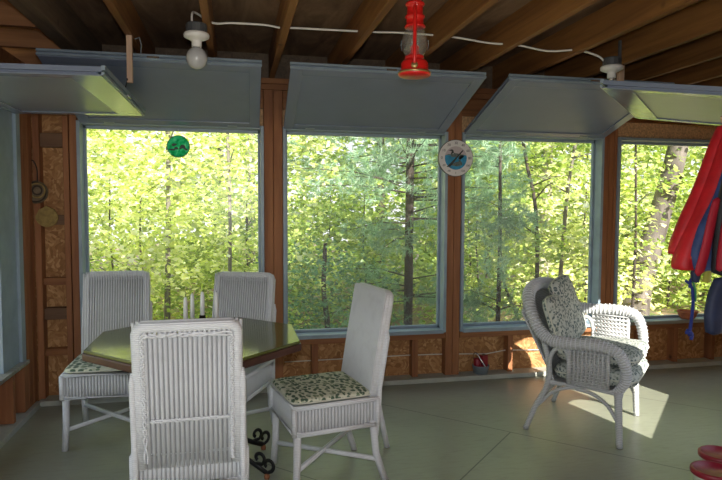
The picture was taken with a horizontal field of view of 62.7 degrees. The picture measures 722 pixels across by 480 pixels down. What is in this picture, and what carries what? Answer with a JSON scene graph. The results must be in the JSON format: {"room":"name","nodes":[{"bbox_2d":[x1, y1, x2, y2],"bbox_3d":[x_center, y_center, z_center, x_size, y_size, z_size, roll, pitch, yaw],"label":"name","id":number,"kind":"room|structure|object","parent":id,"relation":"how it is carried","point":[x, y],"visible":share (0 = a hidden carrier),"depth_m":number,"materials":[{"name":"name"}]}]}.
{"room":"sunroom","nodes":[
{"label":"sunroom","id":0,"kind":"room"},
{"bbox_2d":[0,47,40,448],"bbox_3d":[-1.625,0.191,0.748,0.130,2.420,7.316,0,3,-12],"label":"wall","id":1,"kind":"structure","parent":0,"point":[19,395],"depth_m":4.05,"materials":[{"name":"brown wood"}]},
{"bbox_2d":[0,109,29,384],"bbox_3d":[-2.115,0.042,3.079,0.145,1.674,1.730,0,3,-12],"label":"window","id":2,"kind":"structure","parent":1,"relation":"in","point":[12,296],"depth_m":3.77,"materials":[{"name":"paint"}]},
{"bbox_2d":[0,63,145,115],"bbox_3d":[-1.714,-0.812,3.287,0.818,0.067,1.253,0,3,-12],"label":"window shutter","id":3,"kind":"object","parent":1,"relation":"attached to","point":[24,88],"visible":1,"depth_m":3.16,"materials":[{"name":"paint"}]},
{"bbox_2d":[0,365,721,479],"bbox_3d":[1.543,1.435,1.453,6.700,0.120,7.430,0,3,-12],"label":"floor","id":4,"kind":"structure","parent":0,"point":[471,429],"depth_m":3.72,"materials":[{"name":"paint"}]},
{"bbox_2d":[59,270,152,451],"bbox_3d":[-1.589,0.728,3.768,0.471,1.013,0.572,0,3,-12],"label":"dining chair","id":5,"kind":"object","parent":4,"relation":"on","point":[112,300],"visible":0.62,"depth_m":3.91,"materials":[{"name":"white wicker"}]},
{"bbox_2d":[64,354,120,372],"bbox_3d":[-1.577,0.757,3.712,0.443,0.042,0.455,0,3,-12],"label":"seat pad","id":6,"kind":"object","parent":5,"relation":"on","point":[77,365],"visible":0.31,"depth_m":3.50,"materials":[{"name":"green fabric"}]},
{"bbox_2d":[128,317,248,479],"bbox_3d":[-0.735,0.799,2.580,0.471,1.013,0.572,-1,3,-13],"label":"dining chair","id":7,"kind":"object","parent":4,"relation":"on","point":[187,387],"visible":1,"depth_m":2.35,"materials":[{"name":"white wicker"}]},
{"bbox_2d":[82,317,300,479],"bbox_3d":[-0.883,0.891,3.228,1.070,0.742,1.070,0,3,-12],"label":"table","id":8,"kind":"object","parent":4,"relation":"on","point":[263,341],"visible":0.31,"depth_m":3.07,"materials":[{"name":"brown wood"}]},
{"bbox_2d":[189,315,206,331],"bbox_3d":[-0.864,0.463,3.220,0.178,0.112,0.167,0,3,0],"label":"candle holder","id":9,"kind":"object","parent":8,"relation":"on","point":[200,316],"visible":0.13,"depth_m":3.21,"materials":[{"name":"black metal"}]},
{"bbox_2d":[183,296,187,318],"bbox_3d":[-0.934,0.380,3.151,0.023,0.168,0.022,0,3,-12],"label":"taper candle","id":10,"kind":"object","parent":9,"relation":"on","point":[185,307],"visible":0.77,"depth_m":3.14,"materials":[{"name":"white wax"}]},
{"bbox_2d":[190,292,194,317],"bbox_3d":[-0.934,0.370,3.279,0.023,0.164,0.022,0,3,-12],"label":"taper candle","id":11,"kind":"object","parent":9,"relation":"on","point":[192,310],"visible":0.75,"depth_m":3.27,"materials":[{"name":"white wax"}]},
{"bbox_2d":[200,290,204,314],"bbox_3d":[-0.861,0.350,3.216,0.023,0.154,0.022,0,3,-12],"label":"taper candle","id":12,"kind":"object","parent":9,"relation":"on","point":[202,303],"visible":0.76,"depth_m":3.21,"materials":[{"name":"white wax"}]},
{"bbox_2d":[214,291,218,317],"bbox_3d":[-0.794,0.366,3.252,0.023,0.176,0.022,0,3,-12],"label":"taper candle","id":13,"kind":"object","parent":9,"relation":"on","point":[216,307],"visible":0.77,"depth_m":3.24,"materials":[{"name":"white wax"}]},
{"bbox_2d":[212,271,275,430],"bbox_3d":[-0.830,0.732,3.737,0.471,1.013,0.572,1,3,13],"label":"dining chair","id":14,"kind":"object","parent":4,"relation":"on","point":[251,295],"visible":0.42,"depth_m":3.90,"materials":[{"name":"white wicker"}]},
{"bbox_2d":[269,282,393,479],"bbox_3d":[-0.092,0.763,3.248,0.726,1.013,0.471,-1,4,-23],"label":"dining chair","id":15,"kind":"object","parent":4,"relation":"on","point":[367,337],"visible":0.87,"depth_m":3.10,"materials":[{"name":"white wicker"}]},
{"bbox_2d":[272,371,370,404],"bbox_3d":[-0.217,0.792,3.197,0.455,0.042,0.443,-1,4,-23],"label":"seat pad","id":16,"kind":"object","parent":15,"relation":"on","point":[337,385],"visible":0.95,"depth_m":3.12,"materials":[{"name":"green fabric"}]},
{"bbox_2d":[521,277,648,448],"bbox_3d":[1.486,0.755,3.976,0.720,0.958,0.810,2,4,33],"label":"wicker armchair","id":17,"kind":"object","parent":4,"relation":"on","point":[535,290],"visible":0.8,"depth_m":3.76,"materials":[{"name":"white wicker"}]},
{"bbox_2d":[554,357,648,387],"bbox_3d":[1.593,0.836,3.911,0.510,0.120,0.610,2,4,33],"label":"seat cushion","id":18,"kind":"object","parent":17,"relation":"on","point":[638,370],"visible":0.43,"depth_m":3.69,"materials":[{"name":"beige fabric"}]},
{"bbox_2d":[557,335,648,365],"bbox_3d":[1.610,0.728,3.930,0.504,0.103,0.584,2,4,33],"label":"seat cushion","id":19,"kind":"object","parent":18,"relation":"on","point":[635,350],"visible":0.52,"depth_m":3.82,"materials":[{"name":"beige fabric"}]},
{"bbox_2d":[542,294,574,354],"bbox_3d":[1.290,0.545,3.847,0.175,0.365,0.319,2,4,33],"label":"cushion","id":20,"kind":"object","parent":19,"relation":"on","point":[557,318],"visible":0.75,"depth_m":3.75,"materials":[{"name":"beige fabric"}]},
{"bbox_2d":[549,274,586,337],"bbox_3d":[1.450,0.470,4.145,0.192,0.433,0.421,2,4,33],"label":"cushion","id":21,"kind":"object","parent":19,"relation":"on","point":[562,286],"visible":0.71,"depth_m":4.08,"materials":[{"name":"beige fabric"}]},
{"bbox_2d":[690,460,721,479],"bbox_3d":[1.811,1.229,3.045,0.214,0.110,0.214,0,3,-12],"label":"tub","id":22,"kind":"object","parent":4,"relation":"on","point":[701,469],"visible":1,"depth_m":3.05,"materials":[{"name":"plastic"}]},
{"bbox_2d":[698,445,721,462],"bbox_3d":[1.967,1.218,3.246,0.214,0.110,0.214,0,3,-12],"label":"tub","id":23,"kind":"object","parent":22,"relation":"on","point":[706,452],"visible":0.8,"depth_m":3.26,"materials":[{"name":"plastic"}]},
{"bbox_2d":[0,0,721,88],"bbox_3d":[1.501,-1.119,0.998,7.370,0.232,8.650,0,3,-12],"label":"ceiling","id":24,"kind":"structure","parent":0,"point":[675,41],"depth_m":3.67,"materials":[{"name":"brown wood"}]},
{"bbox_2d":[125,35,141,86],"bbox_3d":[-1.315,-0.990,3.406,0.107,0.370,0.036,0,3,-12],"label":"stick","id":25,"kind":"object","parent":24,"relation":"hanging from","point":[129,47],"visible":0.94,"depth_m":3.39,"materials":[{"name":"brown wood"}]},
{"bbox_2d":[183,21,209,68],"bbox_3d":[-0.883,-1.039,3.182,0.136,0.238,0.136,0,3,-12],"label":"lamp","id":26,"kind":"object","parent":24,"relation":"hanging from","point":[196,31],"visible":1,"depth_m":3.14,"materials":[{"name":"white ceramic"}]},
{"bbox_2d":[183,30,209,47],"bbox_3d":[-0.883,-1.072,3.180,0.136,0.072,0.136,0,3,-12],"label":"socket","id":27,"kind":"object","parent":26,"relation":"attached to","point":[196,37],"depth_m":3.15,"materials":[{"name":"white ceramic"}]},
{"bbox_2d":[191,11,603,60],"bbox_3d":[0.284,-1.181,3.497,2.476,0.155,0.177,0,3,-12],"label":"cable","id":28,"kind":"object","parent":24,"relation":"attached to","point":[192,12],"visible":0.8,"depth_m":3.53,"materials":[{"name":"white plastic"}]},
{"bbox_2d":[398,0,430,79],"bbox_3d":[0.251,-1.047,2.758,0.157,0.562,0.157,2,4,32],"label":"hurricane lantern","id":29,"kind":"object","parent":24,"relation":"hanging from","point":[414,66],"visible":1,"depth_m":2.72,"materials":[{"name":"red metal"}]},
{"bbox_2d":[600,40,623,80],"bbox_3d":[1.559,-1.078,3.680,0.136,0.323,0.136,0,3,-12],"label":"lamp","id":30,"kind":"object","parent":24,"relation":"hanging from","point":[611,65],"visible":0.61,"depth_m":3.65,"materials":[{"name":"white ceramic"}]},
{"bbox_2d":[600,64,623,78],"bbox_3d":[1.558,-1.044,3.682,0.136,0.072,0.136,0,3,-12],"label":"socket","id":31,"kind":"object","parent":30,"relation":"attached to","point":[611,70],"depth_m":3.65,"materials":[{"name":"white ceramic"}]},
{"bbox_2d":[616,65,624,80],"bbox_3d":[1.802,-1.140,4.097,0.044,0.242,0.048,0,3,-12],"label":"stick","id":32,"kind":"object","parent":24,"relation":"hanging from","point":[620,75],"visible":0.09,"depth_m":4.09,"materials":[{"name":"brown wood"}]},
{"bbox_2d":[31,44,721,400],"bbox_3d":[0.821,-0.138,4.946,6.650,2.612,0.103,0,3,-12],"label":"wall","id":33,"kind":"structure","parent":0,"point":[53,136],"depth_m":4.72,"materials":[{"name":"brown wood"}]},
{"bbox_2d":[31,160,47,203],"bbox_3d":[-2.306,-0.403,4.193,0.164,0.329,0.024,0,3,-12],"label":"ornament","id":34,"kind":"object","parent":33,"relation":"hanging from","point":[39,189],"visible":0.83,"depth_m":4.20,"materials":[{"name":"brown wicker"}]},
{"bbox_2d":[35,206,58,226],"bbox_3d":[-2.250,-0.168,4.245,0.150,0.150,0.016,0,3,-12],"label":"fan","id":35,"kind":"object","parent":33,"relation":"attached to","point":[46,216],"visible":1,"depth_m":4.24,"materials":[{"name":"beige wicker"}]},
{"bbox_2d":[36,48,261,127],"bbox_3d":[-1.312,-0.970,3.934,1.292,0.310,0.872,0,3,-12],"label":"window shutter","id":36,"kind":"object","parent":33,"relation":"attached to","point":[225,92],"visible":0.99,"depth_m":3.85,"materials":[{"name":"paint"}]},
{"bbox_2d":[76,120,264,330],"bbox_3d":[-1.406,-0.040,4.480,1.326,1.654,0.163,0,3,-12],"label":"window","id":37,"kind":"structure","parent":33,"relation":"in","point":[81,128],"depth_m":4.38,"materials":[{"name":"paint"}]},
{"bbox_2d":[167,135,189,157],"bbox_3d":[-1.381,-0.730,4.475,0.169,0.214,0.006,0,3,-12],"label":"catcher","id":38,"kind":"object","parent":37,"relation":"hanging from","point":[178,146],"visible":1,"depth_m":4.47,"materials":[{"name":"green glass"}]},
{"bbox_2d":[282,127,447,339],"bbox_3d":[0.039,-0.053,4.788,1.338,1.654,0.163,0,3,-12],"label":"window","id":39,"kind":"structure","parent":33,"relation":"in","point":[439,327],"depth_m":4.84,"materials":[{"name":"paint"}]},
{"bbox_2d":[39,357,721,406],"bbox_3d":[0.760,1.149,4.975,6.320,0.038,0.144,0,3,-12],"label":"baseboard","id":40,"kind":"structure","parent":33,"relation":"attached to","point":[51,400],"depth_m":4.96,"materials":[{"name":"grey paint"}]},
{"bbox_2d":[472,352,488,374],"bbox_3d":[1.016,1.035,5.017,0.147,0.186,0.154,0,3,-12],"label":"basket","id":41,"kind":"object","parent":40,"relation":"on","point":[476,370],"visible":0.88,"depth_m":4.97,"materials":[{"name":"grey metal"}]},
{"bbox_2d":[473,357,480,366],"bbox_3d":[0.985,1.059,5.014,0.066,0.124,0.065,0,3,-12],"label":"canister","id":42,"kind":"object","parent":41,"relation":"in","point":[476,361],"visible":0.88,"depth_m":4.99,"materials":[{"name":"plastic"}]},
{"bbox_2d":[472,363,488,374],"bbox_3d":[1.014,1.093,5.025,0.147,0.070,0.146,0,3,-12],"label":"tub","id":43,"kind":"object","parent":41,"relation":"in","point":[476,370],"depth_m":4.97,"materials":[{"name":"metal"}]},
{"bbox_2d":[479,354,487,366],"bbox_3d":[1.041,1.045,5.032,0.064,0.152,0.044,-2,4,-32],"label":"canister","id":44,"kind":"object","parent":41,"relation":"in","point":[484,357],"visible":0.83,"depth_m":5.01,"materials":[{"name":"plastic"}]},
{"bbox_2d":[284,62,486,133],"bbox_3d":[0.118,-0.982,4.239,1.322,0.310,0.872,0,3,-12],"label":"window shutter","id":45,"kind":"object","parent":33,"relation":"attached to","point":[320,96],"visible":1,"depth_m":4.15,"materials":[{"name":"paint"}]},
{"bbox_2d":[437,140,472,176],"bbox_3d":[0.772,-0.669,4.837,0.300,0.300,0.028,0,3,-12],"label":"thermometer","id":46,"kind":"object","parent":33,"relation":"attached to","point":[455,157],"visible":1,"depth_m":4.83,"materials":[{"name":"white plastic"}]},
{"bbox_2d":[445,146,466,167],"bbox_3d":[0.774,-0.668,4.828,0.190,0.190,0.001,0,3,-12],"label":"picture","id":47,"kind":"object","parent":46,"relation":"attached to","point":[456,149],"depth_m":4.82},
{"bbox_2d":[459,132,604,332],"bbox_3d":[1.452,-0.065,5.089,1.300,1.654,0.163,0,3,-12],"label":"window","id":48,"kind":"structure","parent":33,"relation":"in","point":[597,144],"depth_m":5.15,"materials":[{"name":"paint"}]},
{"bbox_2d":[464,74,674,138],"bbox_3d":[1.544,-0.994,4.543,1.300,0.310,0.872,0,3,-12],"label":"window shutter","id":49,"kind":"object","parent":33,"relation":"attached to","point":[523,105],"visible":0.8,"depth_m":4.51,"materials":[{"name":"paint"}]},
{"bbox_2d":[617,319,703,325],"bbox_3d":[2.889,0.737,5.415,1.345,0.028,0.124,0,3,-12],"label":"trim","id":50,"kind":"structure","parent":33,"relation":"attached to","point":[698,320],"depth_m":5.33,"materials":[{"name":"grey wood"}]},
{"bbox_2d":[613,137,709,322],"bbox_3d":[2.896,-0.077,5.396,1.373,1.654,0.163,0,3,-12],"label":"window","id":51,"kind":"structure","parent":33,"relation":"in","point":[621,140],"depth_m":5.23,"materials":[{"name":"paint"}]},
{"bbox_2d":[677,309,698,319],"bbox_3d":[2.991,0.683,5.427,0.176,0.074,0.175,0,3,-12],"label":"terracotta bowl","id":52,"kind":"object","parent":51,"relation":"on","point":[683,313],"visible":0.85,"depth_m":5.38,"materials":[{"name":"orange ceramic"}]},
{"bbox_3d":[3.422,0.056,1.784,2.535,2.610,7.250,0,3,-12],"label":"wall","id":53,"kind":"structure","parent":0,"visible":0},
{"bbox_2d":[600,79,721,125],"bbox_3d":[2.012,-0.789,3.526,0.899,0.215,1.224,2,4,33],"label":"window shutter","id":54,"kind":"object","parent":53,"relation":"attached to","point":[696,104],"visible":1,"depth_m":3.37,"materials":[{"name":"paint"}]},
{"bbox_3d":[2.114,-0.612,3.151,0.341,0.086,0.440,2,4,33],"label":"peg rail","id":55,"kind":"object","parent":53,"relation":"attached to","visible":0},
{"bbox_2d":[668,125,721,270],"bbox_3d":[1.867,-0.257,3.152,0.427,0.835,0.184,0,3,-1],"label":"life vest","id":56,"kind":"object","parent":55,"relation":"hanging from","point":[700,197],"visible":0.76,"depth_m":3.13,"materials":[{"name":"red fabric"}]},
{"bbox_2d":[690,173,721,282],"bbox_3d":[1.882,-0.197,3.070,0.416,0.845,0.147,0,3,-12],"label":"life vest","id":57,"kind":"object","parent":55,"relation":"hanging from","point":[701,250],"visible":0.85,"depth_m":3.05,"materials":[{"name":"blue fabric"}]},
{"bbox_2d":[685,278,696,339],"bbox_3d":[1.746,0.314,3.132,0.076,0.440,0.044,1,3,16],"label":"rope","id":58,"kind":"object","parent":57,"relation":"hanging from","point":[688,331],"visible":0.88,"depth_m":3.13,"materials":[{"name":"blue fabric"}]},
{"bbox_2d":[704,180,721,334],"bbox_3d":[1.884,-0.066,3.004,0.284,1.100,0.095,-1,4,-24],"label":"life vest","id":59,"kind":"object","parent":55,"relation":"hanging from","point":[713,304],"visible":0.99,"depth_m":2.98,"materials":[{"name":"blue fabric"}]},
{"label":"outside","id":60,"kind":"structure","parent":0,"visible":0},
{"bbox_2d":[90,240,704,329],"bbox_3d":[4.929,1.637,12.927,65.000,0.958,67.000,0,3,-12],"label":"ground","id":61,"kind":"structure","parent":60,"point":[415,319],"depth_m":12.74,"materials":[{"name":"green plant"}]},
{"bbox_2d":[87,129,149,263],"bbox_3d":[-8.848,-2.910,13.832,7.668,9.640,5.792,0,3,-8],"label":"tree","id":62,"kind":"object","parent":61,"relation":"on","point":[134,131],"visible":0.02,"depth_m":14.46,"materials":[{"name":"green plant"}]},
{"bbox_2d":[87,129,195,298],"bbox_3d":[-6.050,-0.667,12.656,5.134,4.669,5.107,0,3,-12],"label":"tree","id":63,"kind":"object","parent":61,"relation":"on","point":[118,134],"visible":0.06,"depth_m":12.47,"materials":[{"name":"green plant"}]},
{"bbox_2d":[87,129,213,293],"bbox_3d":[-3.155,-1.409,6.457,2.884,6.208,2.862,0,3,-12],"label":"maple tree","id":64,"kind":"object","parent":61,"relation":"on","point":[133,214],"visible":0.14,"depth_m":6.67,"materials":[{"name":"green plant"}]},
{"bbox_2d":[87,130,232,292],"bbox_3d":[-5.308,-3.019,10.438,5.793,9.102,5.988,1,4,20],"label":"maple tree","id":65,"kind":"object","parent":61,"relation":"on","point":[99,188],"visible":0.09,"depth_m":10.40,"materials":[{"name":"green plant"}]},
{"bbox_2d":[88,158,234,317],"bbox_3d":[-3.972,0.280,9.251,3.782,3.490,3.320,1,3,17],"label":"tree","id":66,"kind":"object","parent":61,"relation":"on","point":[91,199],"visible":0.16,"depth_m":9.21,"materials":[{"name":"green plant"}]},
{"bbox_2d":[89,171,254,319],"bbox_3d":[-3.234,0.441,8.540,3.405,2.634,3.128,0,3,-12],"label":"tree","id":67,"kind":"object","parent":61,"relation":"on","point":[121,242],"visible":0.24,"depth_m":8.26,"materials":[{"name":"green plant"}]},
{"bbox_2d":[87,130,257,319],"bbox_3d":[-2.682,-2.435,7.912,3.129,8.101,3.294,0,3,-12],"label":"tree","id":68,"kind":"object","parent":61,"relation":"on","point":[177,211],"visible":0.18,"depth_m":8.16,"materials":[{"name":"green plant"}]},
{"bbox_2d":[87,130,338,312],"bbox_3d":[-1.758,-1.517,7.025,3.055,6.455,2.941,3,4,38],"label":"maple tree","id":69,"kind":"object","parent":61,"relation":"on","point":[176,199],"visible":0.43,"depth_m":7.07,"materials":[{"name":"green plant"}]},
{"bbox_2d":[88,130,357,292],"bbox_3d":[-3.664,-3.122,16.408,8.632,9.894,5.340,0,3,-8],"label":"tree","id":70,"kind":"object","parent":61,"relation":"on","point":[148,265],"visible":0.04,"depth_m":16.12,"materials":[{"name":"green plant"}]},
{"bbox_2d":[153,206,346,327],"bbox_3d":[-1.560,0.509,9.313,2.918,2.360,2.861,1,3,19],"label":"shrub","id":71,"kind":"object","parent":61,"relation":"on","point":[246,235],"visible":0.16,"depth_m":9.06,"materials":[{"name":"green plant"}]},
{"bbox_2d":[115,130,393,284],"bbox_3d":[-2.175,-3.004,11.574,5.057,9.102,5.767,-2,4,-31],"label":"maple tree","id":72,"kind":"object","parent":61,"relation":"on","point":[249,167],"visible":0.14,"depth_m":11.18,"materials":[{"name":"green plant"}]},
{"bbox_2d":[155,166,360,329],"bbox_3d":[-1.646,0.255,9.541,3.344,2.957,3.504,0,3,-12],"label":"bush","id":73,"kind":"object","parent":61,"relation":"on","point":[295,231],"visible":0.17,"depth_m":9.24,"materials":[{"name":"green plant"}]},
{"bbox_2d":[159,132,366,299],"bbox_3d":[-2.288,-0.878,13.908,4.861,4.779,4.946,1,3,19],"label":"tree","id":74,"kind":"object","parent":61,"relation":"on","point":[300,151],"visible":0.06,"depth_m":13.41,"materials":[{"name":"green plant"}]},
{"bbox_2d":[248,221,408,328],"bbox_3d":[-0.523,0.772,7.653,2.462,2.018,2.175,3,4,42],"label":"tree","id":75,"kind":"object","parent":61,"relation":"on","point":[324,303],"visible":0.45,"depth_m":7.56,"materials":[{"name":"green plant"}]},
{"bbox_2d":[288,188,404,323],"bbox_3d":[-0.595,0.162,11.628,3.409,3.098,3.123,1,4,20],"label":"shrub","id":76,"kind":"object","parent":61,"relation":"on","point":[320,213],"visible":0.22,"depth_m":11.52,"materials":[{"name":"green plant"}]},
{"bbox_2d":[235,135,509,283],"bbox_3d":[0.605,-2.924,17.394,8.972,9.883,5.693,0,3,-12],"label":"tree","id":77,"kind":"object","parent":61,"relation":"on","point":[344,148],"visible":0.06,"depth_m":16.87,"materials":[{"name":"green plant"}]},
{"bbox_2d":[287,166,465,328],"bbox_3d":[-0.014,0.215,10.283,3.441,3.120,3.738,0,3,-12],"label":"tree","id":78,"kind":"object","parent":61,"relation":"on","point":[357,254],"visible":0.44,"depth_m":9.97,"materials":[{"name":"green plant"}]},
{"bbox_2d":[287,135,520,303],"bbox_3d":[0.685,-2.827,12.303,5.503,8.723,5.534,0,3,-12],"label":"oak tree","id":79,"kind":"object","parent":61,"relation":"on","point":[318,158],"visible":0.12,"depth_m":11.85,"materials":[{"name":"green plant"}]},
{"bbox_2d":[287,135,544,324],"bbox_3d":[0.694,-1.783,7.731,3.757,7.100,3.258,0,3,-12],"label":"pine","id":80,"kind":"object","parent":61,"relation":"on","point":[411,145],"visible":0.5,"depth_m":7.74,"materials":[{"name":"green plant"}]},
{"bbox_2d":[329,138,514,292],"bbox_3d":[1.464,-0.800,14.639,4.849,4.855,4.716,1,3,10],"label":"bush","id":81,"kind":"object","parent":61,"relation":"on","point":[368,148],"visible":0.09,"depth_m":14.38,"materials":[{"name":"green plant"}]},
{"bbox_2d":[386,167,562,307],"bbox_3d":[2.210,-0.333,12.478,3.922,3.824,3.604,-2,4,-35],"label":"shrub","id":82,"kind":"object","parent":61,"relation":"on","point":[415,181],"visible":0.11,"depth_m":12.41,"materials":[{"name":"green plant"}]},
{"bbox_2d":[372,165,580,324],"bbox_3d":[1.991,0.191,10.513,3.511,3.047,3.357,2,4,32],"label":"bush","id":83,"kind":"object","parent":61,"relation":"on","point":[468,233],"visible":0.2,"depth_m":10.37,"materials":[{"name":"green plant"}]},
{"bbox_2d":[369,138,590,305],"bbox_3d":[2.776,-3.130,12.226,4.952,9.237,4.996,-2,4,-33],"label":"maple tree","id":84,"kind":"object","parent":61,"relation":"on","point":[541,154],"visible":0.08,"depth_m":11.73,"materials":[{"name":"green plant"}]},
{"bbox_2d":[409,140,553,320],"bbox_3d":[1.474,-0.017,7.101,1.554,3.505,1.880,3,4,35],"label":"tree","id":85,"kind":"object","parent":61,"relation":"on","point":[503,294],"visible":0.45,"depth_m":6.94,"materials":[{"name":"green plant"}]},
{"bbox_2d":[432,140,563,322],"bbox_3d":[1.629,0.190,7.053,1.511,3.064,1.557,-1,4,-24],"label":"young pine","id":86,"kind":"object","parent":61,"relation":"on","point":[508,222],"visible":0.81,"depth_m":6.93,"materials":[{"name":"green plant"}]},
{"bbox_2d":[405,142,661,279],"bbox_3d":[5.490,-2.965,18.379,8.726,9.745,5.447,0,3,-4],"label":"tree","id":87,"kind":"object","parent":61,"relation":"on","point":[638,164],"visible":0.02,"depth_m":18.36,"materials":[{"name":"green plant"}]},
{"bbox_2d":[472,141,621,276],"bbox_3d":[3.839,-3.104,11.967,3.927,9.108,3.968,0,3,-12],"label":"tree","id":88,"kind":"object","parent":61,"relation":"on","point":[550,148],"visible":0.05,"depth_m":11.91,"materials":[{"name":"green plant"}]},
{"bbox_2d":[486,141,623,277],"bbox_3d":[2.333,-0.958,7.984,1.844,5.306,2.031,0,3,-12],"label":"sapling","id":89,"kind":"object","parent":61,"relation":"on","point":[545,145],"visible":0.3,"depth_m":7.75,"materials":[{"name":"green plant"}]},
{"bbox_2d":[483,141,648,275],"bbox_3d":[2.778,-0.977,8.177,2.243,5.305,2.153,0,3,-12],"label":"sapling","id":90,"kind":"object","parent":61,"relation":"on","point":[568,179],"visible":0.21,"depth_m":8.13,"materials":[{"name":"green plant"}]},
{"bbox_2d":[475,142,659,286],"bbox_3d":[5.309,-0.776,15.438,5.158,4.564,5.126,0,3,-12],"label":"bush","id":91,"kind":"object","parent":61,"relation":"on","point":[570,146],"visible":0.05,"depth_m":14.96,"materials":[{"name":"green plant"}]},
{"bbox_2d":[491,151,678,314],"bbox_3d":[4.080,0.093,10.754,3.126,3.536,3.233,2,4,25],"label":"bush","id":92,"kind":"object","parent":61,"relation":"on","point":[630,197],"visible":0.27,"depth_m":10.36,"materials":[{"name":"green plant"}]},
{"bbox_2d":[502,143,706,292],"bbox_3d":[4.968,-3.108,13.366,5.312,9.102,5.274,2,4,22],"label":"maple tree","id":93,"kind":"object","parent":61,"relation":"on","point":[692,156],"visible":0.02,"depth_m":12.84,"materials":[{"name":"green plant"}]},
{"bbox_2d":[539,145,672,292],"bbox_3d":[3.104,-0.855,7.392,1.527,5.100,1.752,2,4,26],"label":"sapling","id":94,"kind":"object","parent":61,"relation":"on","point":[585,205],"visible":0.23,"depth_m":7.36,"materials":[{"name":"green plant"}]},
{"bbox_2d":[532,155,708,308],"bbox_3d":[5.695,-0.259,12.640,3.993,3.418,3.543,1,3,7],"label":"shrub","id":95,"kind":"object","parent":61,"relation":"on","point":[640,206],"visible":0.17,"depth_m":12.10,"materials":[{"name":"green plant"}]},
{"bbox_2d":[583,144,682,307],"bbox_3d":[3.700,-0.891,7.878,1.754,5.101,1.569,0,3,-12],"label":"sapling","id":96,"kind":"object","parent":61,"relation":"on","point":[661,245],"visible":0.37,"depth_m":7.89,"materials":[{"name":"green plant"}]},
{"bbox_2d":[575,166,719,312],"bbox_3d":[6.106,-0.020,11.983,3.328,3.226,3.641,1,3,19],"label":"bush","id":97,"kind":"object","parent":61,"relation":"on","point":[682,292],"visible":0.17,"depth_m":11.82,"materials":[{"name":"green plant"}]},
{"bbox_2d":[584,145,720,300],"bbox_3d":[7.864,-2.774,13.434,5.622,8.865,5.822,0,3,-12],"label":"maple tree","id":98,"kind":"object","parent":61,"relation":"on","point":[700,155],"visible":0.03,"depth_m":13.48,"materials":[{"name":"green plant"}]},
{"bbox_2d":[619,145,699,315],"bbox_3d":[5.303,-3.006,10.177,2.197,9.271,2.377,1,3,17],"label":"maple tree","id":99,"kind":"object","parent":61,"relation":"on","point":[678,154],"visible":0.18,"depth_m":10.14,"materials":[{"name":"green plant"}]},
{"bbox_2d":[620,145,713,278],"bbox_3d":[11.153,-3.525,18.026,8.562,10.825,5.763,0,3,-12],"label":"tree","id":100,"kind":"object","parent":61,"relation":"on","point":[675,218],"visible":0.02,"depth_m":17.98,"materials":[{"name":"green plant"}]},
{"bbox_2d":[620,145,718,282],"bbox_3d":[8.886,-0.859,15.640,4.739,5.027,5.181,0,3,-12],"label":"bush","id":101,"kind":"object","parent":61,"relation":"on","point":[700,150],"visible":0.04,"depth_m":15.89,"materials":[{"name":"green plant"}]},
{"bbox_2d":[662,194,721,303],"bbox_3d":[8.117,0.110,12.448,3.776,3.114,3.626,1,3,12],"label":"shrub","id":102,"kind":"object","parent":61,"relation":"on","point":[688,194],"visible":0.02,"depth_m":12.92,"materials":[{"name":"green plant"}]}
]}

